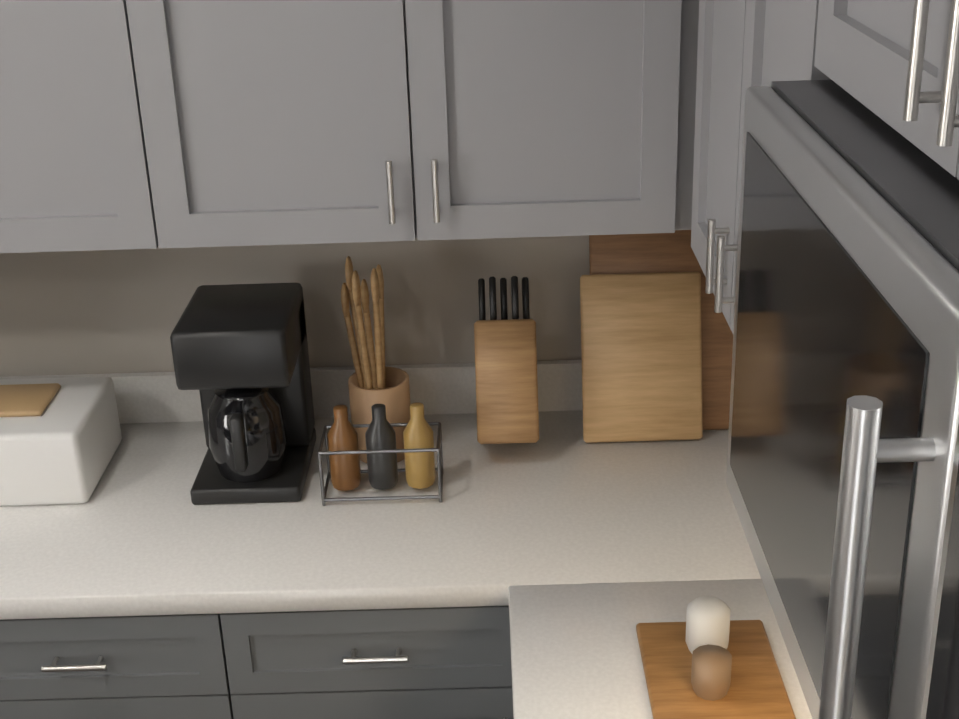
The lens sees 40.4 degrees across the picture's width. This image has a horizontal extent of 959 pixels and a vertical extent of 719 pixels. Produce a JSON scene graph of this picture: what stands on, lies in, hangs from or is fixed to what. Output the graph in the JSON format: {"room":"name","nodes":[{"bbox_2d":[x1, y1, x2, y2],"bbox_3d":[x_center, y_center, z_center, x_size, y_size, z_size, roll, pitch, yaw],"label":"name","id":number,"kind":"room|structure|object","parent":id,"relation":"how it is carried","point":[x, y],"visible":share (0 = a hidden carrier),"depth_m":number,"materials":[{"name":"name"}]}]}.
{"room":"kitchen","nodes":[
{"label":"kitchen","id":0,"kind":"room"},
{"bbox_2d":[0,235,589,376],"bbox_3d":[-0.377,-0.357,2.517,2.310,2.730,0.260,-2,23,1],"label":"wall","id":1,"kind":"structure","parent":0,"point":[89,312],"depth_m":2.48,"materials":[{"name":"paint"}]},
{"bbox_2d":[0,0,199,252],"bbox_3d":[-0.738,-0.647,2.067,0.529,0.900,0.329,-2,23,1],"label":"upper cabinet","id":2,"kind":"object","parent":1,"relation":"attached to","point":[138,124],"depth_m":2.02,"materials":[{"name":"grey wood"}]},
{"bbox_2d":[0,360,582,423],"bbox_3d":[-0.334,0.065,2.544,2.000,0.099,0.019,-2,23,1],"label":"backsplash","id":3,"kind":"structure","parent":1,"relation":"attached to","point":[143,397],"depth_m":2.53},
{"bbox_2d":[172,0,459,246],"bbox_3d":[-0.323,-0.659,2.063,0.528,0.900,0.329,-2,23,1],"label":"upper cabinet","id":4,"kind":"object","parent":1,"relation":"attached to","point":[306,121],"depth_m":2.02,"materials":[{"name":"grey wood"}]},
{"bbox_2d":[452,0,635,238],"bbox_3d":[0.063,-0.671,2.059,0.469,0.900,0.329,-2,23,1],"label":"upper cabinet","id":5,"kind":"object","parent":1,"relation":"attached to","point":[546,89],"depth_m":2.02,"materials":[{"name":"grey wood"}]},
{"bbox_3d":[-0.859,2.310,-0.059,11.400,0.100,7.180,-2,23,1],"label":"floor","id":6,"kind":"structure","parent":0,"visible":0},
{"bbox_2d":[0,608,183,718],"bbox_3d":[-0.823,0.681,2.481,0.977,0.871,0.619,-2,23,1],"label":"base cabinet","id":7,"kind":"object","parent":6,"relation":"on","point":[54,665],"depth_m":2.07,"materials":[{"name":"grey wood"}]},
{"bbox_2d":[160,600,507,718],"bbox_3d":[-0.180,0.674,2.447,0.536,0.871,0.678,-2,23,1],"label":"base cabinet","id":8,"kind":"object","parent":6,"relation":"on","point":[424,660],"depth_m":2.06,"materials":[{"name":"grey wood"}]},
{"bbox_2d":[0,408,759,611],"bbox_3d":[-0.331,0.249,2.292,2.000,0.040,0.627,-2,23,1],"label":"countertop","id":9,"kind":"structure","parent":8,"relation":"on","point":[559,508],"depth_m":2.15,"materials":[{"name":"white stone"}]},
{"bbox_2d":[0,376,121,505],"bbox_3d":[-0.829,0.139,2.343,0.300,0.152,0.250,-2,23,1],"label":"bread box","id":10,"kind":"object","parent":9,"relation":"on","point":[60,439],"visible":0.98,"depth_m":2.25,"materials":[{"name":"white plastic"}]},
{"bbox_2d":[170,282,315,504],"bbox_3d":[-0.407,0.058,2.285,0.190,0.320,0.255,-2,23,1],"label":"coffee maker","id":11,"kind":"object","parent":9,"relation":"on","point":[240,354],"visible":1,"depth_m":2.22,"materials":[{"name":"black plastic"}]},
{"bbox_2d":[341,256,409,462],"bbox_3d":[-0.187,0.000,2.328,0.116,0.379,0.149,-2,23,1],"label":"utensil crock","id":12,"kind":"object","parent":9,"relation":"on","point":[372,380],"visible":0.79,"depth_m":2.32,"materials":[{"name":"brown"}]},
{"bbox_2d":[318,402,443,505],"bbox_3d":[-0.169,0.153,2.248,0.206,0.160,0.106,-2,23,1],"label":"spice rack","id":13,"kind":"object","parent":9,"relation":"on","point":[342,452],"visible":0.96,"depth_m":2.23,"materials":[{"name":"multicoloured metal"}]},
{"bbox_2d":[474,276,538,443],"bbox_3d":[0.048,0.012,2.359,0.110,0.307,0.197,-2,23,1],"label":"knife block","id":14,"kind":"object","parent":9,"relation":"on","point":[506,380],"visible":1,"depth_m":2.31,"materials":[{"name":"brown wood"}]},
{"bbox_2d":[580,230,732,442],"bbox_3d":[0.336,-0.056,2.400,0.300,0.390,0.149,-2,23,1],"label":"leaning boards","id":15,"kind":"object","parent":9,"relation":"on","point":[656,343],"visible":0.71,"depth_m":2.39,"materials":[{"name":"brown wood"}]},
{"bbox_2d":[508,576,811,718],"bbox_3d":[0.358,0.444,1.785,0.625,0.040,0.462,-2,23,1],"label":"countertop","id":16,"kind":"structure","parent":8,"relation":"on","point":[574,650],"depth_m":1.86,"materials":[{"name":"white stone"}]},
{"bbox_2d":[636,596,795,718],"bbox_3d":[0.313,0.397,1.734,0.180,0.090,0.260,-2,23,1],"label":"tray","id":17,"kind":"object","parent":16,"relation":"on","point":[708,659],"visible":1,"depth_m":1.74,"materials":[{"name":"brown wood"}]},
{"bbox_2d":[480,624,511,718],"bbox_3d":[0.359,0.857,1.979,0.652,0.871,0.492,-2,23,1],"label":"base cabinet","id":18,"kind":"object","parent":6,"relation":"on","point":[493,637],"depth_m":2.07,"materials":[{"name":"grey wood"}]},
{"bbox_3d":[0.722,0.206,1.122,0.120,2.730,2.755,-2,23,1],"label":"wall","id":19,"kind":"structure","parent":0,"visible":0},
{"bbox_2d":[632,0,743,322],"bbox_3d":[0.442,-0.530,1.701,0.397,0.900,0.488,-2,23,1],"label":"upper cabinet","id":20,"kind":"object","parent":19,"relation":"attached to","point":[690,53],"depth_m":1.96,"materials":[{"name":"grey wood"}]},
{"bbox_2d":[728,0,823,332],"bbox_3d":[0.478,-0.389,1.372,0.327,0.900,0.456,-2,23,1],"label":"upper cabinet","id":21,"kind":"object","parent":19,"relation":"attached to","point":[782,37],"depth_m":1.45,"materials":[{"name":"grey wood"}]},
{"bbox_2d":[816,0,958,179],"bbox_3d":[0.473,-0.417,0.926,0.327,0.495,0.455,-2,23,1],"label":"upper cabinet","id":22,"kind":"object","parent":19,"relation":"attached to","point":[899,59],"depth_m":0.98,"materials":[{"name":"grey wood"}]},
{"bbox_2d":[726,80,958,718],"bbox_3d":[0.428,0.086,0.958,0.444,0.437,0.760,-2,23,1],"label":"microwave","id":23,"kind":"object","parent":22,"relation":"attached to","point":[842,478],"visible":1,"depth_m":0.89,"materials":[{"name":"silver metal"}]}
]}

